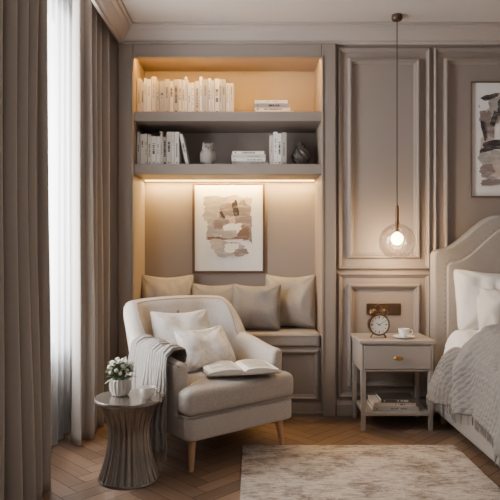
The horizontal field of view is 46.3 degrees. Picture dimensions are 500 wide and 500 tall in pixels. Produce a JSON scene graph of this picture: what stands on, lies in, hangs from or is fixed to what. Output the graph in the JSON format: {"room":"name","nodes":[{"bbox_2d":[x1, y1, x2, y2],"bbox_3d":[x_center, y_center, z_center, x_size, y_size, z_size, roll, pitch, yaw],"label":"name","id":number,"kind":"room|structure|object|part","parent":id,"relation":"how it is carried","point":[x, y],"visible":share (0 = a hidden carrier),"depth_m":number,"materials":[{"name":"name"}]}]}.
{"room":"bedroom","nodes":[
{"label":"bedroom","id":0,"kind":"room"},
{"bbox_2d":[42,415,499,499],"bbox_3d":[0.900,1.160,1.975,4.400,0.060,5.150,0,0,0],"label":"floor","id":1,"kind":"structure","parent":0,"point":[75,470],"depth_m":3.24,"materials":[{"name":"brown wood"}]},
{"bbox_2d":[94,388,163,489],"bbox_3d":[-0.598,0.928,2.900,0.342,0.404,0.342,0,0,0],"label":"side table","id":2,"kind":"object","parent":1,"relation":"on","point":[129,463],"visible":0.98,"depth_m":2.80,"materials":[{"name":"wood"}]},
{"bbox_2d":[106,356,136,396],"bbox_3d":[-0.644,0.631,2.921,0.169,0.188,0.175,0,0,-41],"label":"potted flowers","id":3,"kind":"object","parent":2,"relation":"on","point":[119,385],"visible":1,"depth_m":2.88,"materials":[{"name":"white plant"}]},
{"bbox_3d":[-0.648,0.683,2.920,0.111,0.084,0.111,0,0,0],"label":"pot","id":4,"kind":"part","parent":3,"relation":"part of","materials":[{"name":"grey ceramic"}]},
{"bbox_2d":[139,385,158,398],"bbox_3d":[-0.499,0.697,2.854,0.078,0.056,0.092,0,0,-35],"label":"teacup","id":5,"kind":"object","parent":2,"relation":"on","point":[146,391],"visible":1,"depth_m":2.84,"materials":[{"name":"white ceramic"}]},
{"bbox_2d":[124,295,292,471],"bbox_3d":[-0.270,0.712,3.435,0.805,0.839,0.804,0,0,-38],"label":"armchair","id":6,"kind":"object","parent":1,"relation":"on","point":[200,406],"visible":0.63,"depth_m":3.19,"materials":[{"name":"white fabric"}]},
{"bbox_2d":[126,334,186,462],"bbox_3d":[-0.524,0.786,3.159,0.241,0.622,0.509,0,0,-38],"label":"throw blanket","id":7,"kind":"object","parent":6,"relation":"on","point":[150,354],"visible":0.65,"depth_m":3.07,"materials":[{"name":"fabric"}]},
{"bbox_3d":[-0.459,0.724,3.152,0.130,0.412,0.363,0,0,-38],"label":"arm","id":8,"kind":"part","parent":6,"relation":"part of"},
{"bbox_2d":[150,309,208,362],"bbox_3d":[-0.403,0.522,3.498,0.367,0.312,0.191,0,0,-25],"label":"cushion","id":9,"kind":"object","parent":6,"relation":"on","point":[164,325],"visible":0.42,"depth_m":3.47,"materials":[{"name":"fabric"}]},
{"bbox_3d":[-0.419,0.611,3.623,0.805,0.638,0.324,0,0,-38],"label":"backrest","id":10,"kind":"part","parent":6,"relation":"part of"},
{"bbox_3d":[-0.298,1.044,2.991,0.052,0.174,0.052,0,0,-38],"label":"leg","id":11,"kind":"part","parent":6,"relation":"part of","materials":[{"name":"brown wood"}]},
{"bbox_2d":[174,325,235,371],"bbox_3d":[-0.255,0.575,3.414,0.364,0.222,0.177,0,0,-45],"label":"cushion","id":12,"kind":"object","parent":6,"relation":"on","point":[203,347],"visible":0.81,"depth_m":3.36,"materials":[{"name":"white fabric"}]},
{"bbox_3d":[-0.240,0.905,3.397,0.724,0.119,0.692,0,0,-38],"label":"seat","id":13,"kind":"part","parent":6,"relation":"part of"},
{"bbox_2d":[178,369,292,416],"bbox_3d":[-0.216,0.761,3.368,0.736,0.168,0.628,0,0,-38],"label":"seat cushion","id":14,"kind":"object","parent":6,"relation":"on","point":[199,395],"depth_m":3.10,"materials":[{"name":"fabric"}]},
{"bbox_2d":[201,359,280,376],"bbox_3d":[-0.060,0.657,3.275,0.410,0.035,0.270,0,0,-14],"label":"open book","id":15,"kind":"object","parent":6,"relation":"on","point":[248,366],"visible":0.95,"depth_m":3.19,"materials":[{"name":"paper"}]},
{"bbox_3d":[0.049,0.724,3.556,0.130,0.412,0.363,0,0,-38],"label":"arm","id":16,"kind":"part","parent":6,"relation":"part of"},
{"bbox_3d":[0.169,1.044,3.362,0.052,0.174,0.052,0,0,-38],"label":"leg","id":17,"kind":"part","parent":6,"relation":"part of","materials":[{"name":"brown wood"}]},
{"bbox_2d":[118,44,335,415],"bbox_3d":[-0.158,-0.135,4.185,1.484,2.530,0.470,0,0,0],"label":"bookcase","id":18,"kind":"object","parent":1,"relation":"on","point":[155,200],"visible":0.52,"depth_m":4.12,"materials":[{"name":"beige paint"}]},
{"bbox_2d":[137,132,140,163],"bbox_3d":[-0.778,-0.706,4.157,0.017,0.236,0.165,0,0,0],"label":"book","id":19,"kind":"object","parent":18,"relation":"on","point":[138,133],"visible":0.3,"depth_m":4.07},
{"bbox_3d":[-0.847,-0.135,4.210,0.107,2.530,0.420,0,0,0],"label":"panel","id":20,"kind":"part","parent":18,"relation":"part of","materials":[{"name":"paint"}]},
{"bbox_2d":[137,78,142,111],"bbox_3d":[-0.775,-1.072,4.158,0.024,0.253,0.170,0,0,0],"label":"book","id":21,"kind":"object","parent":18,"relation":"on","point":[139,80],"visible":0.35,"depth_m":4.07,"materials":[{"name":"paper"}]},
{"bbox_2d":[140,134,144,163],"bbox_3d":[-0.752,-0.699,4.162,0.031,0.221,0.165,0,0,0],"label":"book","id":22,"kind":"object","parent":18,"relation":"on","point":[142,136],"visible":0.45,"depth_m":4.08,"materials":[{"name":"paper"}]},
{"bbox_2d":[141,83,143,111],"bbox_3d":[-0.750,-1.057,4.161,0.020,0.223,0.170,0,0,0],"label":"book","id":23,"kind":"object","parent":18,"relation":"on","point":[142,84],"visible":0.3,"depth_m":4.08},
{"bbox_2d":[144,78,146,111],"bbox_3d":[-0.730,-1.071,4.156,0.016,0.251,0.170,0,0,0],"label":"book","id":24,"kind":"object","parent":18,"relation":"on","point":[145,79],"visible":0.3,"depth_m":4.07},
{"bbox_2d":[145,134,147,163],"bbox_3d":[-0.725,-0.698,4.153,0.018,0.220,0.165,0,0,0],"label":"book","id":25,"kind":"object","parent":18,"relation":"on","point":[146,135],"visible":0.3,"depth_m":4.07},
{"bbox_2d":[147,79,150,111],"bbox_3d":[-0.705,-1.069,4.159,0.029,0.246,0.170,0,0,0],"label":"book","id":26,"kind":"object","parent":18,"relation":"on","point":[148,80],"visible":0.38,"depth_m":4.07,"materials":[{"name":"paper"}]},
{"bbox_2d":[148,134,151,163],"bbox_3d":[-0.702,-0.698,4.164,0.024,0.220,0.165,0,0,0],"label":"book","id":27,"kind":"object","parent":18,"relation":"on","point":[149,135],"visible":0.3,"depth_m":4.08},
{"bbox_2d":[151,136,155,163],"bbox_3d":[-0.672,-0.691,4.157,0.031,0.205,0.165,0,0,0],"label":"book","id":28,"kind":"object","parent":18,"relation":"on","point":[153,138],"visible":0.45,"depth_m":4.07,"materials":[{"name":"paper"}]},
{"bbox_2d":[151,77,157,111],"bbox_3d":[-0.673,-1.078,4.162,0.030,0.265,0.170,0,0,0],"label":"book","id":29,"kind":"object","parent":18,"relation":"on","point":[154,80],"visible":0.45,"depth_m":4.08,"materials":[{"name":"paper"}]},
{"bbox_2d":[156,82,158,111],"bbox_3d":[-0.646,-1.057,4.158,0.019,0.224,0.170,0,0,0],"label":"book","id":30,"kind":"object","parent":18,"relation":"on","point":[157,83],"visible":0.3,"depth_m":4.07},
{"bbox_2d":[156,136,159,163],"bbox_3d":[-0.642,-0.691,4.162,0.024,0.204,0.165,0,0,0],"label":"book","id":31,"kind":"object","parent":18,"relation":"on","point":[157,137],"visible":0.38,"depth_m":4.08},
{"bbox_2d":[159,81,164,111],"bbox_3d":[-0.616,-1.063,4.168,0.036,0.235,0.170,0,0,0],"label":"book","id":32,"kind":"object","parent":18,"relation":"on","point":[161,83],"visible":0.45,"depth_m":4.08,"materials":[{"name":"paper"}]},
{"bbox_2d":[160,132,165,163],"bbox_3d":[-0.618,-0.707,4.159,0.018,0.238,0.165,0,0,0],"label":"book","id":33,"kind":"object","parent":18,"relation":"on","point":[162,134],"visible":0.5,"depth_m":4.08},
{"bbox_2d":[163,137,166,163],"bbox_3d":[-0.595,-0.690,4.160,0.024,0.202,0.165,0,0,0],"label":"book","id":34,"kind":"object","parent":18,"relation":"on","point":[164,138],"visible":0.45,"depth_m":4.08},
{"bbox_2d":[165,79,169,111],"bbox_3d":[-0.580,-1.069,4.157,0.029,0.248,0.170,0,0,0],"label":"book","id":35,"kind":"object","parent":18,"relation":"on","point":[166,80],"visible":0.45,"depth_m":4.07,"materials":[{"name":"paper"}]},
{"bbox_2d":[167,132,170,163],"bbox_3d":[-0.566,-0.707,4.157,0.030,0.238,0.165,0,0,0],"label":"book","id":36,"kind":"object","parent":18,"relation":"on","point":[168,133],"visible":0.45,"depth_m":4.07,"materials":[{"name":"paper"}]},
{"bbox_2d":[169,81,173,111],"bbox_3d":[-0.549,-1.063,4.166,0.029,0.235,0.170,0,0,0],"label":"book","id":37,"kind":"object","parent":18,"relation":"on","point":[171,83],"visible":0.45,"depth_m":4.08,"materials":[{"name":"paper"}]},
{"bbox_2d":[171,132,174,163],"bbox_3d":[-0.539,-0.707,4.155,0.018,0.237,0.165,0,0,0],"label":"book","id":38,"kind":"object","parent":18,"relation":"on","point":[172,133],"visible":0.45,"depth_m":4.07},
{"bbox_2d":[174,79,177,111],"bbox_3d":[-0.517,-1.070,4.168,0.029,0.249,0.170,0,0,0],"label":"book","id":39,"kind":"object","parent":18,"relation":"on","point":[175,80],"visible":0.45,"depth_m":4.08,"materials":[{"name":"paper"}]},
{"bbox_2d":[175,132,181,163],"bbox_3d":[-0.511,-0.707,4.160,0.031,0.237,0.165,0,0,0],"label":"book","id":40,"kind":"object","parent":18,"relation":"on","point":[178,147],"visible":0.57,"depth_m":4.08,"materials":[{"name":"paper"}]},
{"bbox_2d":[178,79,181,111],"bbox_3d":[-0.488,-1.068,4.162,0.024,0.245,0.170,0,0,0],"label":"book","id":41,"kind":"object","parent":18,"relation":"on","point":[179,80],"visible":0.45,"depth_m":4.08,"materials":[{"name":"paper"}]},
{"bbox_2d":[182,80,184,111],"bbox_3d":[-0.466,-1.067,4.169,0.016,0.244,0.170,0,0,0],"label":"book","id":42,"kind":"object","parent":18,"relation":"on","point":[183,81],"visible":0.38,"depth_m":4.08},
{"bbox_2d":[179,134,189,163],"bbox_3d":[-0.460,-0.700,4.154,0.068,0.222,0.165,0,0,0],"label":"book","id":43,"kind":"object","parent":18,"relation":"on","point":[182,138],"visible":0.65,"depth_m":4.07,"materials":[{"name":"paper"}]},
{"bbox_2d":[185,77,188,111],"bbox_3d":[-0.447,-1.078,4.163,0.015,0.264,0.170,0,0,0],"label":"book","id":44,"kind":"object","parent":18,"relation":"on","point":[186,78],"visible":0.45,"depth_m":4.08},
{"bbox_2d":[188,83,190,111],"bbox_3d":[-0.425,-1.057,4.170,0.024,0.223,0.170,0,0,0],"label":"book","id":45,"kind":"object","parent":18,"relation":"on","point":[189,84],"visible":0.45,"depth_m":4.08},
{"bbox_2d":[191,83,194,111],"bbox_3d":[-0.398,-1.057,4.158,0.024,0.222,0.170,0,0,0],"label":"book","id":46,"kind":"object","parent":18,"relation":"on","point":[192,84],"visible":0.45,"depth_m":4.07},
{"bbox_2d":[195,81,199,111],"bbox_3d":[-0.370,-1.063,4.168,0.029,0.234,0.170,0,0,0],"label":"book","id":47,"kind":"object","parent":18,"relation":"on","point":[197,83],"visible":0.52,"depth_m":4.08,"materials":[{"name":"paper"}]},
{"bbox_2d":[200,77,202,111],"bbox_3d":[-0.343,-1.078,4.166,0.020,0.265,0.170,0,0,0],"label":"book","id":48,"kind":"object","parent":18,"relation":"on","point":[201,78],"visible":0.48,"depth_m":4.08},
{"bbox_2d":[203,79,207,111],"bbox_3d":[-0.312,-1.068,4.158,0.037,0.244,0.170,0,0,0],"label":"book","id":49,"kind":"object","parent":18,"relation":"on","point":[205,81],"visible":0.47,"depth_m":4.07,"materials":[{"name":"paper"}]},
{"bbox_2d":[200,142,215,163],"bbox_3d":[-0.301,-0.676,4.142,0.108,0.174,0.109,0,0,32],"label":"figurine","id":50,"kind":"object","parent":18,"relation":"on","point":[207,155],"visible":0.82,"depth_m":4.11,"materials":[{"name":"grey ceramic"}]},
{"bbox_2d":[208,78,210,111],"bbox_3d":[-0.282,-1.072,4.164,0.016,0.253,0.170,0,0,0],"label":"book","id":51,"kind":"object","parent":18,"relation":"on","point":[209,79],"visible":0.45,"depth_m":4.08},
{"bbox_2d":[211,81,214,111],"bbox_3d":[-0.260,-1.063,4.156,0.024,0.236,0.170,0,0,0],"label":"book","id":52,"kind":"object","parent":18,"relation":"on","point":[212,82],"visible":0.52,"depth_m":4.07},
{"bbox_2d":[215,79,219,111],"bbox_3d":[-0.230,-1.071,4.164,0.030,0.250,0.170,0,0,0],"label":"book","id":53,"kind":"object","parent":18,"relation":"on","point":[217,82],"visible":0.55,"depth_m":4.08,"materials":[{"name":"paper"}]},
{"bbox_2d":[220,79,221,111],"bbox_3d":[-0.205,-1.068,4.163,0.015,0.246,0.170,0,0,0],"label":"book","id":54,"kind":"object","parent":18,"relation":"on","point":[220,79],"visible":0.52,"depth_m":4.08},
{"bbox_2d":[222,79,225,111],"bbox_3d":[-0.183,-1.068,4.156,0.025,0.246,0.170,0,0,0],"label":"book","id":55,"kind":"object","parent":18,"relation":"on","point":[223,80],"visible":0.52,"depth_m":4.07,"materials":[{"name":"paper"}]},
{"bbox_3d":[-0.152,-0.553,4.192,1.281,0.070,0.415,0,0,0],"label":"shelf","id":56,"kind":"part","parent":18,"relation":"part of","materials":[{"name":"beige paint"}]},
{"bbox_3d":[-0.152,-0.912,4.192,1.281,0.065,0.415,0,0,0],"label":"shelf","id":57,"kind":"part","parent":18,"relation":"part of","materials":[{"name":"beige paint"}]},
{"bbox_2d":[226,83,229,111],"bbox_3d":[-0.155,-1.055,4.166,0.024,0.219,0.170,0,0,0],"label":"book","id":58,"kind":"object","parent":18,"relation":"on","point":[227,84],"visible":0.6,"depth_m":4.08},
{"bbox_2d":[192,182,264,272],"bbox_3d":[-0.160,-0.168,4.388,0.545,0.685,0.022,0,0,0],"label":"framed picture","id":59,"kind":"object","parent":18,"relation":"attached to","point":[228,218],"visible":1,"depth_m":4.39,"materials":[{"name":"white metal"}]},
{"bbox_3d":[-0.152,-1.373,4.200,1.281,0.055,0.400,0,0,0],"label":"panel","id":60,"kind":"part","parent":18,"relation":"part of","materials":[{"name":"paint"}]},
{"bbox_3d":[-0.152,-0.135,4.410,1.281,2.530,0.020,0,0,0],"label":"panel","id":61,"kind":"part","parent":18,"relation":"part of","materials":[{"name":"paint"}]},
{"bbox_2d":[230,83,233,111],"bbox_3d":[-0.129,-1.056,4.167,0.025,0.222,0.170,0,0,0],"label":"book","id":62,"kind":"object","parent":18,"relation":"on","point":[231,84],"visible":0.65,"depth_m":4.08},
{"bbox_2d":[233,162,267,163],"bbox_3d":[0.002,-0.603,4.175,0.245,0.028,0.190,0,0,0],"label":"book","id":63,"kind":"object","parent":18,"relation":"on","point":[233,162],"visible":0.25,"depth_m":4.08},
{"bbox_2d":[232,158,264,163],"bbox_3d":[-0.010,-0.629,4.160,0.235,0.024,0.180,0,0,0],"label":"book","id":64,"kind":"object","parent":63,"relation":"on","point":[233,159],"visible":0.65,"depth_m":4.07,"materials":[{"name":"paper"}]},
{"bbox_2d":[231,154,265,159],"bbox_3d":[-0.010,-0.655,4.167,0.240,0.026,0.180,0,0,0],"label":"book","id":65,"kind":"object","parent":64,"relation":"on","point":[232,155],"visible":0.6,"depth_m":4.08,"materials":[{"name":"paper"}]},
{"bbox_2d":[233,151,263,153],"bbox_3d":[-0.012,-0.679,4.166,0.220,0.022,0.170,0,0,0],"label":"book","id":66,"kind":"object","parent":65,"relation":"on","point":[234,152],"visible":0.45,"depth_m":4.08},
{"bbox_2d":[269,135,272,163],"bbox_3d":[0.150,-0.694,4.152,0.024,0.210,0.165,0,0,0],"label":"book","id":67,"kind":"object","parent":18,"relation":"on","point":[271,136],"visible":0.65,"depth_m":4.07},
{"bbox_2d":[256,111,293,111],"bbox_3d":[0.173,-0.959,4.170,0.262,0.026,0.190,0,0,0],"label":"book","id":68,"kind":"object","parent":18,"relation":"on","point":[256,111],"visible":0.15,"depth_m":4.08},
{"bbox_2d":[254,107,289,111],"bbox_3d":[0.156,-0.984,4.171,0.250,0.024,0.180,0,0,0],"label":"book","id":69,"kind":"object","parent":68,"relation":"on","point":[255,108],"visible":0.45,"depth_m":4.08,"materials":[{"name":"paper"}]},
{"bbox_2d":[254,104,288,106],"bbox_3d":[0.153,-1.010,4.170,0.245,0.026,0.180,0,0,0],"label":"book","id":70,"kind":"object","parent":69,"relation":"on","point":[255,105],"visible":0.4,"depth_m":4.08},
{"bbox_2d":[254,100,287,103],"bbox_3d":[0.147,-1.034,4.159,0.230,0.022,0.170,0,0,0],"label":"book","id":71,"kind":"object","parent":70,"relation":"on","point":[256,101],"visible":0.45,"depth_m":4.07,"materials":[{"name":"paper"}]},
{"bbox_2d":[273,132,277,163],"bbox_3d":[0.178,-0.706,4.152,0.028,0.235,0.165,0,0,0],"label":"book","id":72,"kind":"object","parent":18,"relation":"on","point":[275,134],"visible":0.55,"depth_m":4.07,"materials":[{"name":"paper"}]},
{"bbox_2d":[278,134,280,163],"bbox_3d":[0.206,-0.700,4.152,0.024,0.222,0.165,0,0,0],"label":"book","id":73,"kind":"object","parent":18,"relation":"on","point":[279,135],"visible":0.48,"depth_m":4.07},
{"bbox_2d":[245,326,320,346],"bbox_3d":[-0.152,0.614,4.185,1.282,0.101,0.422,0,0,0],"label":"bench cushion","id":74,"kind":"object","parent":18,"relation":"on","point":[287,336],"visible":0.32,"depth_m":3.98,"materials":[{"name":"fabric"}]},
{"bbox_2d":[141,274,193,298],"bbox_3d":[-0.604,0.371,4.259,0.385,0.379,0.190,0,0,-5],"label":"cushion","id":75,"kind":"object","parent":74,"relation":"on","point":[152,286],"visible":0.46,"depth_m":4.25,"materials":[{"name":"beige fabric"}]},
{"bbox_2d":[192,283,231,303],"bbox_3d":[-0.262,0.403,4.211,0.336,0.317,0.194,0,0,5],"label":"cushion","id":76,"kind":"object","parent":74,"relation":"on","point":[225,291],"visible":0.26,"depth_m":4.21,"materials":[{"name":"grey fabric"}]},
{"bbox_2d":[232,284,280,329],"bbox_3d":[0.041,0.403,4.156,0.357,0.316,0.196,0,0,4],"label":"cushion","id":77,"kind":"object","parent":74,"relation":"on","point":[258,307],"visible":0.81,"depth_m":4.10,"materials":[{"name":"grey fabric"}]},
{"bbox_2d":[266,274,315,327],"bbox_3d":[0.292,0.371,4.279,0.374,0.379,0.193,0,0,10],"label":"cushion","id":78,"kind":"object","parent":74,"relation":"on","point":[297,297],"visible":0.72,"depth_m":4.22,"materials":[{"name":"beige fabric"}]},
{"bbox_2d":[281,133,285,163],"bbox_3d":[0.237,-0.704,4.152,0.034,0.230,0.165,0,0,0],"label":"book","id":79,"kind":"object","parent":18,"relation":"on","point":[283,135],"visible":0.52,"depth_m":4.07,"materials":[{"name":"paper"}]},
{"bbox_2d":[291,141,309,163],"bbox_3d":[0.361,-0.681,4.150,0.137,0.186,0.138,0,0,0],"label":"ornament","id":80,"kind":"object","parent":18,"relation":"on","point":[300,155],"visible":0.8,"depth_m":4.11,"materials":[{"name":"ceramic"}]},
{"bbox_3d":[0.529,-0.135,4.210,0.082,2.530,0.420,0,0,0],"label":"panel","id":81,"kind":"part","parent":18,"relation":"part of","materials":[{"name":"paint"}]},
{"bbox_2d":[240,445,499,499],"bbox_3d":[0.565,1.123,2.000,1.220,0.012,2.700,0,0,0],"label":"rug","id":82,"kind":"object","parent":1,"relation":"on","point":[268,472],"visible":1,"depth_m":2.92,"materials":[{"name":"carpet"}]},
{"bbox_2d":[350,333,435,430],"bbox_3d":[0.918,0.847,3.789,0.473,0.566,0.372,0,0,0],"label":"nightstand","id":83,"kind":"object","parent":1,"relation":"on","point":[376,353],"visible":0.98,"depth_m":3.64,"materials":[{"name":"beige paint"}]},
{"bbox_3d":[0.708,0.944,3.951,0.032,0.372,0.032,0,0,0],"label":"leg","id":84,"kind":"part","parent":83,"relation":"part of","materials":[{"name":"beige paint"}]},
{"bbox_3d":[0.708,0.944,3.654,0.032,0.372,0.032,0,0,0],"label":"leg","id":85,"kind":"part","parent":83,"relation":"part of","materials":[{"name":"beige paint"}]},
{"bbox_2d":[367,304,389,337],"bbox_3d":[0.825,0.457,3.760,0.142,0.218,0.058,0,0,-6],"label":"alarm clock","id":86,"kind":"object","parent":83,"relation":"on","point":[378,324],"visible":1,"depth_m":3.74,"materials":[{"name":"brown metal"}]},
{"bbox_2d":[366,399,418,410],"bbox_3d":[0.918,1.002,3.783,0.290,0.026,0.200,0,0,0],"label":"book","id":87,"kind":"object","parent":83,"relation":"on","point":[374,408],"visible":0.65,"depth_m":3.68,"materials":[{"name":"paper"}]},
{"bbox_2d":[367,395,415,405],"bbox_3d":[0.915,0.976,3.786,0.270,0.024,0.190,0,0,0],"label":"book","id":88,"kind":"object","parent":87,"relation":"on","point":[373,399],"visible":0.57,"depth_m":3.69,"materials":[{"name":"paper"}]},
{"bbox_2d":[376,393,415,402],"bbox_3d":[0.939,0.952,3.770,0.220,0.022,0.170,0,0,0],"label":"book","id":89,"kind":"object","parent":88,"relation":"on","point":[383,397],"visible":1,"depth_m":3.73,"materials":[{"name":"paper"}]},
{"bbox_2d":[355,400,430,415],"bbox_3d":[0.918,1.025,3.797,0.417,0.020,0.315,0,0,0],"label":"shelf","id":90,"kind":"object","parent":83,"relation":"attached to","point":[422,411],"depth_m":3.65,"materials":[{"name":"beige paint"}]},
{"bbox_3d":[0.918,0.670,3.643,0.413,0.143,0.018,0,0,0],"label":"drawer","id":91,"kind":"part","parent":83,"relation":"part of","materials":[{"name":"beige paint"}]},
{"bbox_3d":[0.918,0.670,3.619,0.057,0.028,0.031,0,0,0],"label":"knob","id":92,"kind":"part","parent":83,"relation":"part of","materials":[{"name":"gold metal"}]},
{"bbox_2d":[393,328,414,338],"bbox_3d":[0.985,0.533,3.740,0.137,0.060,0.137,0,0,25],"label":"teacup","id":93,"kind":"object","parent":83,"relation":"on","point":[403,332],"visible":1,"depth_m":3.72,"materials":[{"name":"white ceramic"}]},
{"bbox_3d":[1.129,0.944,3.951,0.032,0.372,0.032,0,0,0],"label":"leg","id":94,"kind":"part","parent":83,"relation":"part of","materials":[{"name":"beige paint"}]},
{"bbox_3d":[1.129,0.944,3.654,0.032,0.372,0.032,0,0,0],"label":"leg","id":95,"kind":"part","parent":83,"relation":"part of","materials":[{"name":"beige paint"}]},
{"bbox_2d":[430,215,499,465],"bbox_3d":[2.051,0.447,2.877,1.660,1.364,2.175,0,0,0],"label":"bed","id":96,"kind":"object","parent":1,"relation":"on","point":[477,249],"visible":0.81,"depth_m":3.88,"materials":[{"name":"fabric"}]},
{"bbox_3d":[1.262,1.095,3.800,0.048,0.070,0.048,0,0,0],"label":"leg","id":97,"kind":"part","parent":96,"relation":"part of","materials":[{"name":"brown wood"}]},
{"bbox_3d":[1.252,0.920,2.850,0.062,0.300,2.000,0,0,0],"label":"rail","id":98,"kind":"part","parent":96,"relation":"part of","materials":[{"name":"fabric"}]},
{"bbox_3d":[2.051,0.427,3.875,1.488,1.155,0.020,0,0,0],"label":"headboard panel","id":99,"kind":"part","parent":96,"relation":"part of","materials":[{"name":"fabric"}]},
{"bbox_3d":[2.051,0.706,2.862,1.530,0.285,1.970,0,0,0],"label":"mattress","id":100,"kind":"object","parent":96,"relation":"on","visible":0},
{"bbox_2d":[444,329,479,353],"bbox_3d":[2.049,0.618,2.712,1.784,0.387,1.834,0,0,0],"label":"duvet","id":101,"kind":"object","parent":100,"relation":"on","point":[458,338],"visible":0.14,"depth_m":3.42,"materials":[{"name":"white fabric"}]},
{"bbox_2d":[426,324,499,467],"bbox_3d":[1.597,0.640,2.877,1.140,0.591,1.295,0,0,0],"label":"knitted throw","id":102,"kind":"object","parent":101,"relation":"on","point":[466,379],"visible":1,"depth_m":2.94,"materials":[{"name":"fabric"}]},
{"bbox_2d":[454,269,499,329],"bbox_3d":[1.681,0.332,3.789,0.688,0.409,0.288,0,0,-4],"label":"bed pillow","id":103,"kind":"object","parent":100,"relation":"on","point":[467,283],"visible":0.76,"depth_m":3.75,"materials":[{"name":"white fabric"}]},
{"bbox_2d":[477,288,499,329],"bbox_3d":[1.753,0.400,3.658,0.647,0.326,0.318,0,0,7],"label":"bed pillow","id":104,"kind":"object","parent":100,"relation":"on","point":[488,301],"visible":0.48,"depth_m":3.63,"materials":[{"name":"white fabric"}]},
{"bbox_2d":[109,29,499,399],"bbox_3d":[0.900,-0.245,4.275,4.400,2.750,0.550,0,0,0],"label":"wall","id":105,"kind":"structure","parent":0,"point":[375,86],"depth_m":4.00,"materials":[{"name":"beige paint"}]},
{"bbox_2d":[91,0,132,43],"bbox_3d":[-0.837,-1.461,1.700,0.112,0.118,4.600,0,0,0],"label":"trim","id":106,"kind":"structure","parent":105,"relation":"attached to","point":[114,13],"depth_m":3.63,"materials":[{"name":"paint"}]},
{"bbox_2d":[122,22,499,44],"bbox_3d":[1.054,-1.461,3.944,3.893,0.118,0.112,0,0,0],"label":"trim","id":107,"kind":"structure","parent":105,"relation":"attached to","point":[338,33],"depth_m":3.93,"materials":[{"name":"paint"}]},
{"bbox_2d":[337,47,429,269],"bbox_3d":[0.915,-0.625,3.985,0.636,1.520,0.031,0,0,0],"label":"trim","id":108,"kind":"structure","parent":105,"relation":"attached to","point":[351,61],"depth_m":3.99,"materials":[{"name":"beige paint"}]},
{"bbox_2d":[337,273,429,397],"bbox_3d":[0.915,0.583,3.985,0.636,0.855,0.031,0,0,0],"label":"trim","id":109,"kind":"structure","parent":105,"relation":"attached to","point":[351,287],"depth_m":3.98,"materials":[{"name":"beige paint"}]},
{"bbox_2d":[366,303,400,314],"bbox_3d":[0.912,0.403,3.994,0.232,0.075,0.012,0,0,0],"label":"switch plate","id":110,"kind":"object","parent":105,"relation":"attached to","point":[392,308],"visible":0.83,"depth_m":3.99,"materials":[{"name":"gold metal"}]},
{"bbox_2d":[369,305,377,312],"bbox_3d":[0.841,0.405,3.990,0.060,0.054,0.004,0,0,0],"label":"socket","id":111,"kind":"object","parent":110,"relation":"attached to","point":[370,306],"depth_m":3.99,"materials":[{"name":"gold metal"}]},
{"bbox_2d":[380,305,387,312],"bbox_3d":[0.915,0.405,3.990,0.060,0.054,0.004,0,0,0],"label":"socket","id":112,"kind":"object","parent":110,"relation":"attached to","point":[383,306],"depth_m":3.99,"materials":[{"name":"brown metal"}]},
{"bbox_2d":[390,305,398,312],"bbox_3d":[0.989,0.405,3.990,0.060,0.054,0.004,0,0,0],"label":"socket","id":113,"kind":"object","parent":110,"relation":"attached to","point":[393,308],"depth_m":3.99,"materials":[{"name":"gold metal"}]},
{"bbox_2d":[336,400,439,415],"bbox_3d":[1.796,1.080,3.990,2.408,0.100,0.020,0,0,0],"label":"baseboard","id":114,"kind":"structure","parent":105,"relation":"attached to","point":[343,407],"depth_m":3.98,"materials":[{"name":"beige paint"}]},
{"bbox_2d":[433,47,499,249],"bbox_3d":[1.716,-0.625,3.985,0.927,1.520,0.031,0,0,0],"label":"trim","id":115,"kind":"structure","parent":105,"relation":"attached to","point":[446,61],"depth_m":3.98,"materials":[{"name":"beige paint"}]},
{"bbox_2d":[470,81,499,196],"bbox_3d":[1.805,-0.755,3.987,0.600,0.790,0.022,0,0,0],"label":"framed picture","id":116,"kind":"object","parent":105,"relation":"attached to","point":[484,95],"visible":1,"depth_m":3.99,"materials":[{"name":"paper"}]},
{"bbox_2d":[122,0,499,21],"bbox_3d":[0.900,-1.620,1.975,4.400,0.200,5.150,0,0,0],"label":"ceiling","id":117,"kind":"structure","parent":0,"point":[138,10],"depth_m":3.71,"materials":[{"name":"paint"}]},
{"bbox_2d":[0,0,50,499],"bbox_3d":[-0.987,-0.245,2.327,0.176,2.739,0.812,0,0,0],"label":"curtain","id":118,"kind":"object","parent":117,"relation":"hanging from","point":[25,309],"visible":1,"depth_m":2.45,"materials":[{"name":"beige fabric"}]},
{"bbox_2d":[47,0,72,445],"bbox_3d":[-1.127,-0.245,2.931,0.045,2.739,1.925,0,0,0],"label":"sheer curtain","id":119,"kind":"object","parent":117,"relation":"hanging from","point":[59,12],"visible":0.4,"depth_m":3.47,"materials":[{"name":"fabric"}]},
{"bbox_2d":[71,0,109,445],"bbox_3d":[-0.981,-0.245,3.649,0.135,2.739,0.611,0,0,0],"label":"curtain","id":120,"kind":"object","parent":117,"relation":"hanging from","point":[90,33],"visible":0.99,"depth_m":3.47,"materials":[{"name":"beige fabric"}]},
{"bbox_2d":[379,13,415,258],"bbox_3d":[0.952,-0.730,3.780,0.232,1.581,0.232,0,0,0],"label":"pendant lamp","id":121,"kind":"object","parent":117,"relation":"hanging from","point":[396,238],"visible":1,"depth_m":3.77,"materials":[{"name":"glass"}]},
{"bbox_2d":[395,205,398,224],"bbox_3d":[0.952,-0.227,3.780,0.030,0.126,0.030,0,0,0],"label":"socket","id":122,"kind":"object","parent":121,"relation":"attached to","point":[397,207],"depth_m":3.77,"materials":[{"name":"brown metal"}]},
{"bbox_3d":[0.952,-0.074,3.780,0.080,0.082,0.080,0,0,0],"label":"bulb","id":123,"kind":"part","parent":121,"relation":"part of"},
{"bbox_3d":[0.952,-0.054,3.780,0.232,0.231,0.232,0,0,0],"label":"glass globe","id":124,"kind":"part","parent":121,"relation":"part of"},
{"bbox_3d":[0.952,-0.884,3.780,0.005,1.199,0.005,0,0,-23],"label":"cord","id":125,"kind":"part","parent":121,"relation":"part of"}
]}

